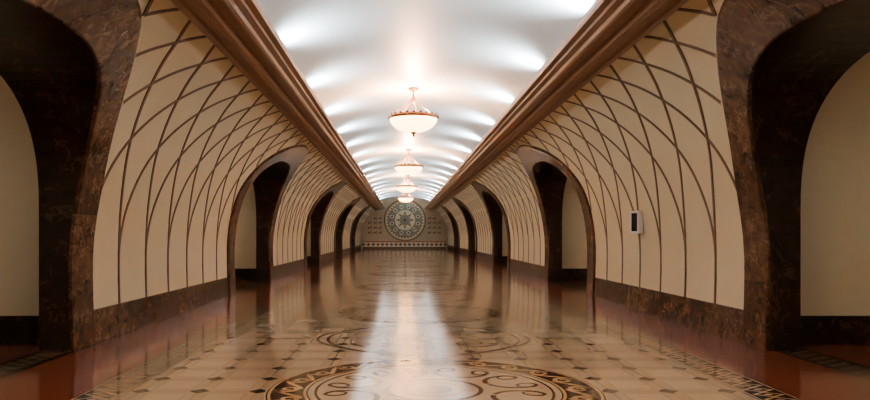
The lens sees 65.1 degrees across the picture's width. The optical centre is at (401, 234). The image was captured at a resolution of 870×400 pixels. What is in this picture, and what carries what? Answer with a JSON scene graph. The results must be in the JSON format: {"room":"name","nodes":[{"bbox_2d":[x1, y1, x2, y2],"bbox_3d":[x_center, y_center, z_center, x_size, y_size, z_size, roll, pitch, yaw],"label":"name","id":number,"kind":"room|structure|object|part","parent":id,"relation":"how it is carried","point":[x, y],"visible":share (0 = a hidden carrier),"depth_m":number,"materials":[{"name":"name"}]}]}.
{"room":"metro station","nodes":[
{"label":"metro station","id":0,"kind":"room"},
{"bbox_2d":[93,0,374,308],"bbox_3d":[-3.651,-0.640,34.485,1.921,4.480,83.030,0,0,0],"label":"wall","id":1,"kind":"structure","parent":0,"point":[162,28],"depth_m":12.40,"materials":[{"name":"beige paint"}]},
{"bbox_2d":[94,245,360,342],"bbox_3d":[-4.595,1.350,34.435,0.090,0.500,82.924,0,0,0],"label":"baseboard","id":2,"kind":"structure","parent":1,"relation":"attached to","point":[113,320],"depth_m":12.96,"materials":[{"name":"stone"}]},
{"bbox_2d":[102,0,376,303],"bbox_3d":[-3.666,-0.860,34.493,1.895,4.000,82.964,0,0,0],"label":"trim","id":3,"kind":"structure","parent":1,"relation":"attached to","point":[145,13],"depth_m":13.37,"materials":[{"name":"brown wood"}]},
{"bbox_2d":[170,0,384,209],"bbox_3d":[-2.440,-2.950,34.485,1.140,0.380,83.010,0,0,0],"label":"crown molding","id":4,"kind":"structure","parent":1,"relation":"attached to","point":[241,30],"depth_m":11.51,"materials":[{"name":"brown wood"}]},
{"bbox_2d":[361,197,447,248],"bbox_3d":[0.245,-1.400,76.100,10.770,6.000,0.200,0,0,0],"label":"wall","id":5,"kind":"structure","parent":0,"point":[385,236],"depth_m":76.00,"materials":[{"name":"stone"}]},
{"bbox_2d":[368,217,381,233],"bbox_3d":[-3.013,-1.070,75.973,1.585,1.940,0.030,0,0,0],"label":"relief","id":6,"kind":"object","parent":5,"relation":"attached to","point":[376,217],"visible":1,"depth_m":75.97,"materials":[{"name":"brown stone"}]},
{"bbox_2d":[361,241,446,248],"bbox_3d":[0.245,1.150,75.943,9.570,0.900,0.090,0,0,0],"label":"frieze","id":7,"kind":"object","parent":5,"relation":"attached to","point":[365,244],"visible":0.96,"depth_m":75.93,"materials":[{"name":"tile"}]},
{"bbox_2d":[384,200,425,240],"bbox_3d":[0.330,-1.670,75.888,4.680,4.680,0.200,0,0,0],"label":"medallion","id":8,"kind":"object","parent":5,"relation":"attached to","point":[402,221],"visible":0.97,"depth_m":75.89,"materials":[{"name":"tile"}]},
{"bbox_2d":[428,217,440,233],"bbox_3d":[3.630,-1.070,75.973,1.500,1.940,0.030,0,0,0],"label":"relief","id":9,"kind":"object","parent":5,"relation":"attached to","point":[430,217],"visible":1,"depth_m":75.97,"materials":[{"name":"brown stone"}]},
{"bbox_2d":[257,0,595,200],"bbox_3d":[0.330,-3.690,34.485,6.640,1.100,83.030,0,0,0],"label":"ceiling","id":10,"kind":"structure","parent":0,"point":[468,61],"depth_m":16.13,"materials":[{"name":"white paint"}]},
{"bbox_2d":[398,193,413,203],"bbox_3d":[0.330,-3.525,61.600,1.480,1.410,1.480,0,0,0],"label":"chandelier","id":11,"kind":"object","parent":10,"relation":"hanging from","point":[405,199],"visible":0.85,"depth_m":61.12,"materials":[{"name":"white glass"}]},
{"bbox_3d":[0.330,-3.170,61.600,1.380,0.420,1.380,0,0,0],"label":"lamp shade","id":12,"kind":"part","parent":11,"relation":"part of","materials":[{"name":"white glass"}]},
{"bbox_2d":[396,175,416,194],"bbox_3d":[0.330,-3.525,47.600,1.480,1.410,1.480,0,0,0],"label":"chandelier","id":13,"kind":"object","parent":10,"relation":"hanging from","point":[404,188],"visible":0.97,"depth_m":47.15,"materials":[{"name":"white glass"}]},
{"bbox_3d":[0.330,-3.170,47.600,1.380,0.420,1.380,0,0,0],"label":"lamp shade","id":14,"kind":"part","parent":13,"relation":"part of","materials":[{"name":"white glass"}]},
{"bbox_2d":[394,149,423,177],"bbox_3d":[0.330,-3.525,33.600,1.480,1.410,1.480,0,0,0],"label":"chandelier","id":15,"kind":"object","parent":10,"relation":"hanging from","point":[408,169],"visible":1,"depth_m":33.16,"materials":[{"name":"white glass"}]},
{"bbox_3d":[0.330,-3.170,33.600,1.380,0.420,1.380,0,0,0],"label":"lamp shade","id":16,"kind":"part","parent":15,"relation":"part of","materials":[{"name":"white glass"}]},
{"bbox_2d":[388,87,438,136],"bbox_3d":[0.330,-3.525,19.600,1.480,1.410,1.480,0,0,0],"label":"chandelier","id":17,"kind":"object","parent":10,"relation":"hanging from","point":[413,122],"visible":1,"depth_m":19.16,"materials":[{"name":"white glass"}]},
{"bbox_3d":[0.330,-3.170,19.600,1.380,0.420,1.380,0,0,0],"label":"lamp shade","id":18,"kind":"part","parent":17,"relation":"part of","materials":[{"name":"white glass"}]},
{"bbox_2d":[0,249,869,399],"bbox_3d":[0.245,1.700,34.485,17.370,0.200,83.030,0,0,0],"label":"floor","id":19,"kind":"structure","parent":0,"point":[236,346],"depth_m":9.50,"materials":[{"name":"stone"}]},
{"bbox_2d":[0,0,141,350],"bbox_3d":[-5.578,-0.579,6.970,5.324,4.357,6.160,0,0,0],"label":"archway","id":20,"kind":"object","parent":19,"relation":"on","point":[66,66],"visible":1,"depth_m":9.39,"materials":[{"name":"brown stone"}]},
{"bbox_2d":[227,145,308,295],"bbox_3d":[-5.578,-0.579,20.970,5.324,4.357,6.160,0,0,0],"label":"archway","id":21,"kind":"object","parent":19,"relation":"on","point":[253,216],"visible":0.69,"depth_m":23.36,"materials":[{"name":"brown stone"}]},
{"bbox_2d":[304,181,345,268],"bbox_3d":[-5.578,-0.579,34.970,5.324,4.357,6.160,0,0,0],"label":"archway","id":22,"kind":"object","parent":19,"relation":"on","point":[313,227],"visible":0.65,"depth_m":37.33,"materials":[{"name":"brown stone"}]},
{"bbox_2d":[334,197,361,258],"bbox_3d":[-5.578,-0.579,48.970,5.324,4.357,6.160,0,0,0],"label":"archway","id":23,"kind":"object","parent":19,"relation":"on","point":[338,233],"visible":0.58,"depth_m":51.33,"materials":[{"name":"brown stone"}]},
{"bbox_2d":[350,205,369,252],"bbox_3d":[-5.578,-0.579,62.970,5.324,4.357,6.160,0,0,0],"label":"archway","id":24,"kind":"object","parent":19,"relation":"on","point":[357,218],"visible":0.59,"depth_m":65.30,"materials":[{"name":"brown stone"}]},
{"bbox_2d":[388,250,421,250],"bbox_3d":[0.330,1.598,70.050,3.460,0.002,3.460,0,0,0],"label":"rosette","id":25,"kind":"object","parent":19,"relation":"on","point":[388,250],"visible":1,"depth_m":70.14,"materials":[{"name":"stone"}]},
{"bbox_2d":[385,254,426,254],"bbox_3d":[0.330,1.598,56.050,3.460,0.002,3.460,0,0,0],"label":"rosette","id":26,"kind":"object","parent":19,"relation":"on","point":[385,254],"visible":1,"depth_m":55.75,"materials":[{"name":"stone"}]},
{"bbox_2d":[390,252,421,252],"bbox_3d":[0.330,1.598,63.050,3.460,0.002,3.460,0,0,0],"label":"rosette","id":27,"kind":"object","parent":19,"relation":"on","point":[390,252],"visible":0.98,"depth_m":62.08,"materials":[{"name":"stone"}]},
{"bbox_2d":[381,260,432,261],"bbox_3d":[0.330,1.598,42.050,3.460,0.002,3.460,0,0,0],"label":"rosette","id":28,"kind":"object","parent":19,"relation":"on","point":[381,260],"visible":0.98,"depth_m":42.57,"materials":[{"name":"stone"}]},
{"bbox_2d":[376,265,440,267],"bbox_3d":[0.330,1.598,35.050,3.460,0.002,3.460,0,0,0],"label":"rosette","id":29,"kind":"object","parent":19,"relation":"on","point":[395,266],"visible":0.96,"depth_m":34.52,"materials":[{"name":"stone"}]},
{"bbox_2d":[369,271,450,275],"bbox_3d":[0.330,1.598,28.050,3.460,0.002,3.460,0,0,0],"label":"rosette","id":30,"kind":"object","parent":19,"relation":"on","point":[408,273],"visible":1,"depth_m":28.20,"materials":[{"name":"stone"}]},
{"bbox_2d":[365,276,456,282],"bbox_3d":[0.330,1.599,24.550,3.310,0.001,3.349,0,0,0],"label":"inlay","id":31,"kind":"object","parent":19,"relation":"on","point":[404,276],"visible":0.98,"depth_m":24.43,"materials":[{"name":"brown stone"}]},
{"bbox_2d":[357,283,468,290],"bbox_3d":[0.330,1.598,21.050,3.460,0.002,3.460,0,0,0],"label":"rosette","id":32,"kind":"object","parent":19,"relation":"on","point":[382,286],"visible":1,"depth_m":20.71,"materials":[{"name":"stone"}]},
{"bbox_2d":[351,292,478,302],"bbox_3d":[0.330,1.599,17.550,3.310,0.001,3.349,0,0,0],"label":"inlay","id":33,"kind":"object","parent":19,"relation":"on","point":[387,292],"visible":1,"depth_m":17.39,"materials":[{"name":"brown stone"}]},
{"bbox_2d":[334,304,502,322],"bbox_3d":[0.330,1.598,14.050,3.460,0.002,3.460,0,0,0],"label":"rosette","id":34,"kind":"object","parent":19,"relation":"on","point":[390,313],"visible":1,"depth_m":13.85,"materials":[{"name":"stone"}]},
{"bbox_2d":[316,324,530,356],"bbox_3d":[0.330,1.599,10.550,3.310,0.001,3.349,0,0,0],"label":"inlay","id":35,"kind":"object","parent":19,"relation":"on","point":[330,336],"visible":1,"depth_m":10.21,"materials":[{"name":"brown stone"}]},
{"bbox_2d":[264,359,607,399],"bbox_3d":[0.330,1.598,7.050,3.460,0.002,3.460,0,0,0],"label":"rosette","id":36,"kind":"object","parent":19,"relation":"on","point":[399,379],"visible":1,"depth_m":7.32,"materials":[{"name":"stone"}]},
{"bbox_2d":[441,205,459,252],"bbox_3d":[6.153,-0.579,62.970,5.154,4.357,6.160,0,0,0],"label":"archway","id":37,"kind":"object","parent":19,"relation":"on","point":[450,215],"visible":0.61,"depth_m":65.36,"materials":[{"name":"brown stone"}]},
{"bbox_2d":[452,197,477,258],"bbox_3d":[6.153,-0.579,48.970,5.154,4.357,6.160,0,0,0],"label":"archway","id":38,"kind":"object","parent":19,"relation":"on","point":[469,220],"visible":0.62,"depth_m":51.33,"materials":[{"name":"brown stone"}]},
{"bbox_2d":[471,181,510,268],"bbox_3d":[6.153,-0.579,34.970,5.154,4.357,6.160,0,0,0],"label":"archway","id":39,"kind":"object","parent":19,"relation":"on","point":[500,230],"visible":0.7,"depth_m":37.34,"materials":[{"name":"brown stone"}]},
{"bbox_2d":[516,145,595,295],"bbox_3d":[6.153,-0.579,20.970,5.154,4.357,6.160,0,0,0],"label":"archway","id":40,"kind":"object","parent":19,"relation":"on","point":[566,214],"visible":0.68,"depth_m":23.40,"materials":[{"name":"brown stone"}]},
{"bbox_2d":[716,0,869,350],"bbox_3d":[6.153,-0.579,6.970,5.154,4.357,6.160,0,0,0],"label":"archway","id":41,"kind":"object","parent":19,"relation":"on","point":[794,75],"visible":1,"depth_m":9.40,"materials":[{"name":"brown stone"}]},
{"bbox_2d":[434,0,743,308],"bbox_3d":[4.226,-0.640,34.485,1.751,4.480,83.030,0,0,0],"label":"wall","id":42,"kind":"structure","parent":0,"point":[694,29],"depth_m":12.43,"materials":[{"name":"beige paint"}]},
{"bbox_2d":[425,0,688,209],"bbox_3d":[3.100,-2.950,34.485,1.140,0.380,83.010,0,0,0],"label":"crown molding","id":43,"kind":"structure","parent":42,"relation":"attached to","point":[608,29],"depth_m":11.56,"materials":[{"name":"brown wood"}]},
{"bbox_2d":[433,0,736,303],"bbox_3d":[4.240,-0.860,34.493,1.725,4.000,82.964,0,0,0],"label":"trim","id":44,"kind":"structure","parent":42,"relation":"attached to","point":[713,11],"depth_m":13.13,"materials":[{"name":"brown wood"}]},
{"bbox_2d":[447,245,742,342],"bbox_3d":[5.085,1.350,34.435,0.090,0.500,82.924,0,0,0],"label":"baseboard","id":45,"kind":"structure","parent":42,"relation":"attached to","point":[717,319],"depth_m":12.98,"materials":[{"name":"stone"}]},
{"bbox_2d":[630,211,642,233],"bbox_3d":[4.990,-0.270,14.380,0.185,0.480,0.300,0,0,-14],"label":"housing","id":46,"kind":"object","parent":42,"relation":"attached to","point":[636,220],"visible":0.99,"depth_m":14.29,"materials":[{"name":"white plastic"}]}
]}

